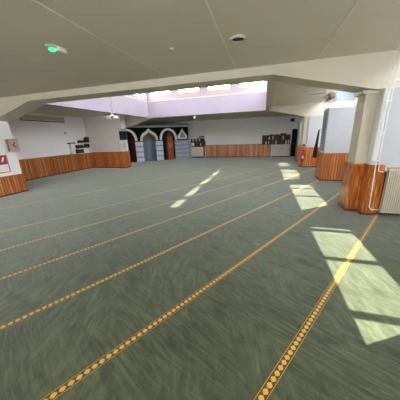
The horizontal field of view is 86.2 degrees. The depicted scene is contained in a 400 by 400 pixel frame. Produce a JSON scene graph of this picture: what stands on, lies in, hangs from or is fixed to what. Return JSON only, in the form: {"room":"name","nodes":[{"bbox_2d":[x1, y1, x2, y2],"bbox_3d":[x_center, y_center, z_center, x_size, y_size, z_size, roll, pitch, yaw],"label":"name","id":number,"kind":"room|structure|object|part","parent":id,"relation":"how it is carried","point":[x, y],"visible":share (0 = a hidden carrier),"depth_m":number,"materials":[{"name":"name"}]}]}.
{"room":"mosque","nodes":[
{"label":"mosque","id":0,"kind":"room"},
{"bbox_2d":[0,121,27,197],"bbox_3d":[-9.112,-0.515,4.761,2.446,2.580,7.991,3,17,16],"label":"wall","id":1,"kind":"structure","parent":0,"point":[13,182],"depth_m":7.82,"materials":[{"name":"white paint"}]},
{"bbox_2d":[0,155,10,172],"bbox_3d":[-7.065,-1.220,7.430,0.021,0.610,0.750,3,17,16],"label":"poster","id":2,"kind":"object","parent":1,"relation":"attached to","point":[4,165],"visible":1,"depth_m":7.65,"materials":[{"name":"white paper"}]},
{"bbox_2d":[5,139,19,151],"bbox_3d":[-6.845,-2.001,7.813,0.157,0.450,0.320,3,17,16],"label":"wall clock","id":3,"kind":"object","parent":1,"relation":"attached to","point":[12,144],"visible":1,"depth_m":7.75,"materials":[{"name":"beige plastic"}]},
{"bbox_3d":[-7.916,0.753,4.791,0.038,0.050,7.978,3,17,16],"label":"skirting","id":4,"kind":"part","parent":1,"relation":"part of","materials":[{"name":"brown wood"}]},
{"bbox_2d":[8,113,91,180],"bbox_3d":[-9.027,-2.278,9.460,0.238,3.250,23.650,3,17,16],"label":"wall","id":5,"kind":"structure","parent":0,"point":[44,151],"depth_m":11.68,"materials":[{"name":"white paint"}]},
{"bbox_2d":[19,115,64,122],"bbox_3d":[-8.235,-4.279,11.269,0.168,0.275,2.372,3,17,16],"label":"projection screen","id":6,"kind":"object","parent":5,"relation":"attached to","point":[25,117],"visible":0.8,"depth_m":11.13,"materials":[{"name":"beige paint"}]},
{"bbox_3d":[-8.267,-1.370,11.911,0.038,0.050,6.158,3,17,16],"label":"skirting","id":7,"kind":"part","parent":5,"relation":"part of","materials":[{"name":"brown wood"}]},
{"bbox_2d":[67,143,75,153],"bbox_3d":[-7.762,-3.135,12.986,0.238,0.665,0.410,3,17,16],"label":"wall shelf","id":8,"kind":"object","parent":5,"relation":"attached to","point":[71,145],"visible":1,"depth_m":12.94,"materials":[{"name":"white wood"}]},
{"bbox_2d":[74,142,91,153],"bbox_3d":[-7.539,-3.335,13.728,0.238,0.645,1.210,3,17,16],"label":"wall shelf","id":9,"kind":"object","parent":5,"relation":"attached to","point":[86,150],"visible":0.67,"depth_m":14.02,"materials":[{"name":"white wood"}]},
{"bbox_3d":[-7.648,-3.352,13.755,0.013,0.620,1.210,3,17,16],"label":"panel","id":10,"kind":"part","parent":9,"relation":"part of","materials":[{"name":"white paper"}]},
{"bbox_2d":[83,115,130,167],"bbox_3d":[-6.093,-3.787,14.126,2.758,3.250,0.576,3,17,16],"label":"wall","id":11,"kind":"structure","parent":0,"point":[102,132],"depth_m":13.88,"materials":[{"name":"paint"}]},
{"bbox_3d":[-6.025,-2.255,14.582,2.728,0.050,0.568,3,17,16],"label":"skirting","id":12,"kind":"part","parent":11,"relation":"part of","materials":[{"name":"brown wood"}]},
{"bbox_2d":[119,129,127,139],"bbox_3d":[-4.780,-4.063,13.297,0.550,0.640,0.130,3,17,16],"label":"display screen","id":13,"kind":"object","parent":11,"relation":"attached to","point":[122,132],"visible":1,"depth_m":13.23,"materials":[{"name":"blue plastic"}]},
{"bbox_3d":[-4.784,-3.993,13.256,0.490,0.450,0.012,3,17,16],"label":"screen glass","id":14,"kind":"part","parent":13,"relation":"part of","materials":[{"name":"blue glass"}]},
{"bbox_2d":[120,141,127,150],"bbox_3d":[-4.799,-3.419,13.540,0.480,0.650,0.064,3,17,16],"label":"notice board","id":15,"kind":"object","parent":11,"relation":"attached to","point":[124,147],"visible":1,"depth_m":13.51,"materials":[{"name":"white paper"}]},
{"bbox_2d":[85,93,148,111],"bbox_3d":[-4.366,-5.423,10.206,0.120,1.690,7.440,3,17,16],"label":"wall","id":16,"kind":"structure","parent":0,"point":[120,101],"depth_m":11.49,"materials":[{"name":"purple paint"}]},
{"bbox_2d":[44,100,148,117],"bbox_3d":[-4.388,-4.454,10.514,0.240,0.340,7.200,3,17,16],"label":"trim","id":17,"kind":"structure","parent":16,"relation":"attached to","point":[77,104],"depth_m":9.62,"materials":[{"name":"purple paint"}]},
{"bbox_2d":[127,130,174,160],"bbox_3d":[-4.142,-4.766,18.279,5.850,2.600,0.100,-11,19,-26],"label":"wall","id":18,"kind":"structure","parent":0,"point":[167,130],"depth_m":18.57,"materials":[{"name":"paint"}]},
{"bbox_2d":[0,157,399,399],"bbox_3d":[-1.448,-0.283,7.789,15.900,0.150,24.050,3,17,16],"label":"floor","id":19,"kind":"structure","parent":0,"point":[206,278],"depth_m":2.72,"materials":[{"name":"carpet"}]},
{"bbox_2d":[126,124,188,162],"bbox_3d":[-3.652,-4.591,17.287,5.792,2.800,0.790,-11,19,-26],"label":"mihrab","id":20,"kind":"object","parent":19,"relation":"on","point":[148,138],"visible":0.86,"depth_m":17.29,"materials":[{"name":"grey tile"}]},
{"bbox_2d":[127,132,132,162],"bbox_3d":[-5.701,-3.985,16.354,0.809,2.280,0.072,-11,19,-26],"label":"curtain","id":21,"kind":"object","parent":20,"relation":"hanging from","point":[128,140],"visible":0.18,"depth_m":16.46,"materials":[{"name":"black fabric"}]},
{"bbox_3d":[-5.427,-4.785,15.856,1.465,0.920,0.055,-11,19,-26],"label":"arch trim","id":22,"kind":"part","parent":20,"relation":"part of","materials":[{"name":"white paint"}]},
{"bbox_2d":[130,133,136,162],"bbox_3d":[-5.150,-4.013,16.555,0.290,2.180,0.071,-11,19,-27],"label":"curtain","id":23,"kind":"object","parent":20,"relation":"hanging from","point":[131,135],"visible":0.88,"depth_m":16.54,"materials":[{"name":"red fabric"}]},
{"bbox_3d":[-3.969,-5.057,16.581,1.400,0.920,0.055,-11,19,-26],"label":"arch trim","id":24,"kind":"part","parent":20,"relation":"part of","materials":[{"name":"white paint"}]},
{"bbox_3d":[-3.586,-5.754,16.699,5.770,0.160,0.240,-11,19,-26],"label":"cornice","id":25,"kind":"part","parent":20,"relation":"part of","materials":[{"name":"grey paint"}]},
{"bbox_2d":[162,132,166,159],"bbox_3d":[-2.975,-4.473,17.644,0.399,2.280,0.071,-10,19,-26],"label":"curtain","id":26,"kind":"object","parent":20,"relation":"hanging from","point":[163,135],"visible":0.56,"depth_m":17.66,"materials":[{"name":"black fabric"}]},
{"bbox_3d":[-2.574,-5.317,17.274,1.465,0.920,0.055,-11,19,-26],"label":"arch trim","id":27,"kind":"part","parent":20,"relation":"part of","materials":[{"name":"white paint"}]},
{"bbox_3d":[-1.531,-4.308,18.220,1.240,1.570,0.140,-11,19,-26],"label":"tile panel","id":28,"kind":"part","parent":20,"relation":"part of","materials":[{"name":"grey tile"}]},
{"bbox_2d":[165,131,173,159],"bbox_3d":[-2.552,-4.565,17.968,0.580,2.280,0.452,-11,19,-26],"label":"minbar","id":29,"kind":"object","parent":19,"relation":"on","point":[169,137],"visible":0.98,"depth_m":17.80,"materials":[{"name":"red wood"}]},
{"bbox_2d":[191,146,204,157],"bbox_3d":[-0.177,-4.224,18.836,1.160,0.960,0.337,3,17,16],"label":"base cabinet","id":30,"kind":"object","parent":19,"relation":"on","point":[197,151],"visible":1,"depth_m":18.72,"materials":[{"name":"white wood"}]},
{"bbox_3d":[-0.472,-4.224,18.787,0.532,0.810,0.020,3,17,16],"label":"door","id":31,"kind":"part","parent":30,"relation":"part of","materials":[{"name":"beige wood"}]},
{"bbox_3d":[0.046,-4.199,18.638,0.532,0.810,0.020,3,17,16],"label":"door","id":32,"kind":"part","parent":30,"relation":"part of","materials":[{"name":"white wood"}]},
{"bbox_2d":[271,144,289,156],"bbox_3d":[6.374,-3.901,16.967,1.360,0.950,0.317,3,17,16],"label":"base cabinet","id":33,"kind":"object","parent":19,"relation":"on","point":[277,150],"visible":0.98,"depth_m":16.86,"materials":[{"name":"wood"}]},
{"bbox_3d":[6.034,-3.907,16.941,0.632,0.800,0.020,3,17,16],"label":"door","id":34,"kind":"part","parent":33,"relation":"part of","materials":[{"name":"white wood"}]},
{"bbox_3d":[6.648,-3.877,16.765,0.632,0.800,0.020,3,17,16],"label":"door","id":35,"kind":"part","parent":33,"relation":"part of","materials":[{"name":"white wood"}]},
{"bbox_2d":[298,116,308,166],"bbox_3d":[5.665,-3.178,11.769,0.228,2.600,0.726,3,17,16],"label":"pier","id":36,"kind":"object","parent":19,"relation":"on","point":[305,119],"visible":0.96,"depth_m":11.51,"materials":[{"name":"beige paint"}]},
{"bbox_2d":[301,150,304,160],"bbox_3d":[5.533,-2.408,11.535,0.160,0.610,0.230,-5,17,-11],"label":"fire extinguisher","id":37,"kind":"object","parent":36,"relation":"attached to","point":[302,153],"visible":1,"depth_m":11.48,"materials":[{"name":"red metal"}]},
{"bbox_2d":[338,90,379,210],"bbox_3d":[3.624,-1.065,4.955,0.328,2.615,0.526,3,17,16],"label":"wall pier","id":38,"kind":"object","parent":19,"relation":"on","point":[367,100],"visible":0.91,"depth_m":4.80,"materials":[{"name":"beige paint"}]},
{"bbox_3d":[3.685,0.163,5.319,0.288,0.050,0.518,3,17,16],"label":"skirting","id":39,"kind":"part","parent":38,"relation":"part of","materials":[{"name":"brown wood"}]},
{"bbox_2d":[0,0,399,123],"bbox_3d":[-1.575,-3.700,6.764,15.900,0.850,24.050,3,17,16],"label":"ceiling","id":40,"kind":"structure","parent":0,"point":[275,31],"depth_m":3.25,"materials":[{"name":"paint"}]},
{"bbox_2d":[0,49,109,84],"bbox_3d":[-3.878,-1.610,0.938,0.025,0.008,10.490,3,17,16],"label":"trim","id":41,"kind":"structure","parent":40,"relation":"attached to","point":[0,49],"depth_m":4.08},
{"bbox_2d":[45,44,66,53],"bbox_3d":[-2.274,-2.354,3.350,0.225,0.074,0.250,3,17,16],"label":"emergency light","id":42,"kind":"object","parent":40,"relation":"attached to","point":[52,47],"visible":1,"depth_m":3.30,"materials":[{"name":"grey paint"}]},
{"bbox_2d":[31,0,167,77],"bbox_3d":[-2.260,-1.530,0.474,0.025,0.010,10.490,3,17,16],"label":"trim","id":43,"kind":"structure","parent":40,"relation":"attached to","point":[38,3],"depth_m":2.88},
{"bbox_2d":[148,89,266,117],"bbox_3d":[0.165,-5.655,12.671,7.200,1.084,0.029,3,17,16],"label":"lining","id":44,"kind":"object","parent":40,"relation":"attached to","point":[256,101],"visible":0.93,"depth_m":12.55,"materials":[{"name":"purple paint"}]},
{"bbox_2d":[203,0,235,69],"bbox_3d":[-0.647,-1.451,0.011,0.025,0.010,10.490,3,17,16],"label":"trim","id":45,"kind":"structure","parent":40,"relation":"attached to","point":[205,1],"depth_m":2.95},
{"bbox_2d":[230,34,245,43],"bbox_3d":[0.579,-2.458,3.268,0.250,0.030,0.250,3,17,16],"label":"recessed light","id":46,"kind":"object","parent":40,"relation":"in","point":[239,38],"visible":1,"depth_m":3.25,"materials":[{"name":"beige paint"}]},
{"bbox_2d":[311,91,325,94],"bbox_3d":[4.420,-4.004,8.002,0.500,0.064,0.100,3,17,16],"label":"lamp","id":47,"kind":"object","parent":40,"relation":"attached to","point":[322,92],"visible":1,"depth_m":7.96,"materials":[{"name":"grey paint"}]},
{"bbox_2d":[316,0,359,59],"bbox_3d":[0.932,-1.374,-0.442,0.025,0.010,10.490,3,17,16],"label":"trim","id":48,"kind":"structure","parent":40,"relation":"attached to","point":[356,3],"depth_m":2.98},
{"bbox_2d":[144,81,266,98],"bbox_3d":[0.163,-6.296,12.555,7.680,1.690,0.120,3,17,16],"label":"wall","id":49,"kind":"structure","parent":0,"point":[234,87],"depth_m":12.44,"materials":[{"name":"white paint"}]},
{"bbox_2d":[150,91,170,98],"bbox_3d":[-2.433,-6.702,13.202,1.420,0.800,0.120,3,17,16],"label":"window","id":50,"kind":"structure","parent":49,"relation":"in","point":[164,95],"depth_m":13.23,"materials":[{"name":"glass"}]},
{"bbox_2d":[177,88,199,96],"bbox_3d":[-0.686,-6.616,12.700,1.460,0.800,0.120,3,17,16],"label":"window","id":51,"kind":"structure","parent":49,"relation":"in","point":[195,92],"depth_m":12.74,"materials":[{"name":"glass"}]},
{"bbox_2d":[148,91,266,101],"bbox_3d":[0.142,-6.041,12.526,7.200,0.040,0.030,3,17,16],"label":"trim","id":52,"kind":"structure","parent":49,"relation":"attached to","point":[258,91],"depth_m":12.40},
{"bbox_2d":[207,85,230,93],"bbox_3d":[1.081,-6.530,12.193,1.420,0.800,0.120,3,17,16],"label":"window","id":53,"kind":"structure","parent":49,"relation":"in","point":[226,89],"depth_m":12.22,"materials":[{"name":"glass"}]},
{"bbox_2d":[238,81,264,90],"bbox_3d":[2.819,-6.445,11.694,1.440,0.800,0.120,3,17,16],"label":"window","id":54,"kind":"structure","parent":49,"relation":"in","point":[263,85],"depth_m":11.71,"materials":[{"name":"glass"}]},
{"bbox_2d":[266,80,276,109],"bbox_3d":[2.756,-4.104,8.463,0.240,0.340,7.200,3,17,16],"label":"trim","id":55,"kind":"structure","parent":49,"relation":"attached to","point":[271,85],"depth_m":6.77,"materials":[{"name":"paint"}]},
{"bbox_2d":[140,116,302,156],"bbox_3d":[1.797,-5.223,18.249,15.900,3.070,0.238,3,17,16],"label":"wall","id":56,"kind":"structure","parent":0,"point":[241,137],"depth_m":17.75,"materials":[{"name":"white paint"}]},
{"bbox_3d":[3.836,-3.652,18.017,6.958,0.050,0.038,3,17,16],"label":"skirting","id":57,"kind":"part","parent":56,"relation":"part of","materials":[{"name":"brown wood"}]},
{"bbox_2d":[262,134,290,144],"bbox_3d":[5.990,-4.762,16.879,2.110,0.725,0.230,3,17,16],"label":"bookshelf","id":58,"kind":"object","parent":56,"relation":"attached to","point":[272,140],"visible":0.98,"depth_m":16.93,"materials":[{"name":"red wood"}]},
{"bbox_2d":[290,129,297,156],"bbox_3d":[7.598,-4.434,16.587,0.970,2.100,0.121,3,17,16],"label":"door","id":59,"kind":"structure","parent":56,"relation":"in","point":[294,131],"depth_m":16.65,"materials":[{"name":"black wood"}]},
{"bbox_2d":[294,121,302,160],"bbox_3d":[7.450,-3.828,13.889,2.126,2.500,0.876,3,17,16],"label":"wall","id":60,"kind":"structure","parent":0,"point":[299,122],"depth_m":13.90,"materials":[{"name":"paint"}]},
{"bbox_2d":[303,116,322,166],"bbox_3d":[6.717,-3.096,11.368,2.076,2.600,0.726,3,17,16],"label":"wall","id":61,"kind":"structure","parent":0,"point":[315,123],"depth_m":11.23,"materials":[{"name":"paint"}]},
{"bbox_2d":[124,101,353,127],"bbox_3d":[0.322,-5.156,13.123,15.900,0.830,0.600,3,17,16],"label":"beam","id":62,"kind":"structure","parent":61,"relation":"attached to","point":[313,109],"depth_m":11.46,"materials":[{"name":"paint"}]},
{"bbox_2d":[315,107,355,180],"bbox_3d":[5.723,-2.078,8.061,2.066,2.620,0.826,3,17,16],"label":"wall","id":63,"kind":"structure","parent":0,"point":[330,161],"depth_m":7.87,"materials":[{"name":"paint"}]},
{"bbox_2d":[312,129,320,157],"bbox_3d":[4.809,-2.340,8.851,0.171,1.133,0.308,-1,17,5],"label":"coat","id":64,"kind":"object","parent":63,"relation":"hanging from","point":[314,155],"visible":1,"depth_m":8.82,"materials":[{"name":"black fabric"}]},
{"bbox_2d":[319,110,328,150],"bbox_3d":[4.739,-2.631,8.181,0.014,1.440,0.660,3,17,16],"label":"poster","id":65,"kind":"object","parent":63,"relation":"attached to","point":[325,117],"visible":1,"depth_m":8.14,"materials":[{"name":"grey paper"}]},
{"bbox_3d":[5.768,-0.847,8.430,2.058,0.050,0.818,3,17,16],"label":"skirting","id":66,"kind":"part","parent":63,"relation":"part of","materials":[{"name":"brown wood"}]},
{"bbox_2d":[324,92,336,108],"bbox_3d":[4.682,-3.585,7.715,0.410,0.535,0.217,3,17,16],"label":"fan","id":67,"kind":"object","parent":63,"relation":"on","point":[329,97],"visible":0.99,"depth_m":7.65,"materials":[{"name":"metal"}]},
{"bbox_2d":[320,91,354,102],"bbox_3d":[6.923,-5.272,10.846,1.580,0.550,0.150,3,17,16],"label":"wall","id":68,"kind":"structure","parent":0,"point":[341,95],"depth_m":10.70,"materials":[{"name":"grey paint"}]},
{"bbox_2d":[353,93,357,106],"bbox_3d":[6.019,-1.804,5.059,0.200,3.800,23.650,3,17,16],"label":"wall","id":69,"kind":"structure","parent":0,"point":[356,98],"depth_m":10.48,"materials":[{"name":"paint"}]},
{"bbox_2d":[356,87,390,214],"bbox_3d":[3.763,-0.945,4.565,0.296,2.600,0.278,3,17,16],"label":"wall","id":70,"kind":"structure","parent":0,"point":[363,208],"depth_m":4.58,"materials":[{"name":"white paint"}]},
{"bbox_2d":[0,50,399,121],"bbox_3d":[-1.841,-2.929,5.967,15.900,0.830,0.600,3,17,16],"label":"beam","id":71,"kind":"structure","parent":70,"relation":"attached to","point":[369,71],"depth_m":4.81,"materials":[{"name":"paint"}]},
{"bbox_3d":[3.804,0.280,4.916,0.288,0.050,0.238,3,17,16],"label":"skirting","id":72,"kind":"part","parent":70,"relation":"part of","materials":[{"name":"brown wood"}]},
{"bbox_2d":[369,47,399,209],"bbox_3d":[3.775,-1.278,4.317,0.308,3.118,0.075,3,17,16],"label":"pipes","id":73,"kind":"object","parent":70,"relation":"attached to","point":[386,100],"visible":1,"depth_m":4.22,"materials":[{"name":"white metal"}]},
{"bbox_2d":[375,87,399,214],"bbox_3d":[4.732,-0.982,4.566,1.938,2.600,0.638,3,17,16],"label":"wall","id":74,"kind":"structure","parent":0,"point":[390,152],"depth_m":4.42,"materials":[{"name":"white paint"}]},
{"bbox_3d":[4.778,0.328,4.636,1.758,0.050,0.038,3,17,16],"label":"skirting","id":75,"kind":"part","parent":74,"relation":"part of","materials":[{"name":"brown wood"}]},
{"bbox_2d":[378,168,399,213],"bbox_3d":[4.571,-0.177,4.454,1.401,0.985,0.117,3,17,16],"label":"radiator","id":76,"kind":"object","parent":74,"relation":"attached to","point":[390,199],"visible":0.99,"depth_m":4.56,"materials":[{"name":"metal"}]},
{"bbox_3d":[4.612,-0.160,4.464,1.320,0.945,0.020,3,17,16],"label":"panel","id":77,"kind":"part","parent":76,"relation":"part of","materials":[{"name":"beige metal"}]},
{"bbox_3d":[-0.882,-6.064,8.953,7.680,0.010,7.440,3,17,16],"label":"ceiling","id":78,"kind":"structure","parent":0,"visible":0},
{"bbox_2d":[107,97,117,118],"bbox_3d":[-4.073,-4.869,9.508,0.400,2.370,0.335,3,17,16],"label":"projector","id":79,"kind":"object","parent":78,"relation":"hanging from","point":[112,116],"visible":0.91,"depth_m":9.72,"materials":[{"name":"white plastic"}]}
]}

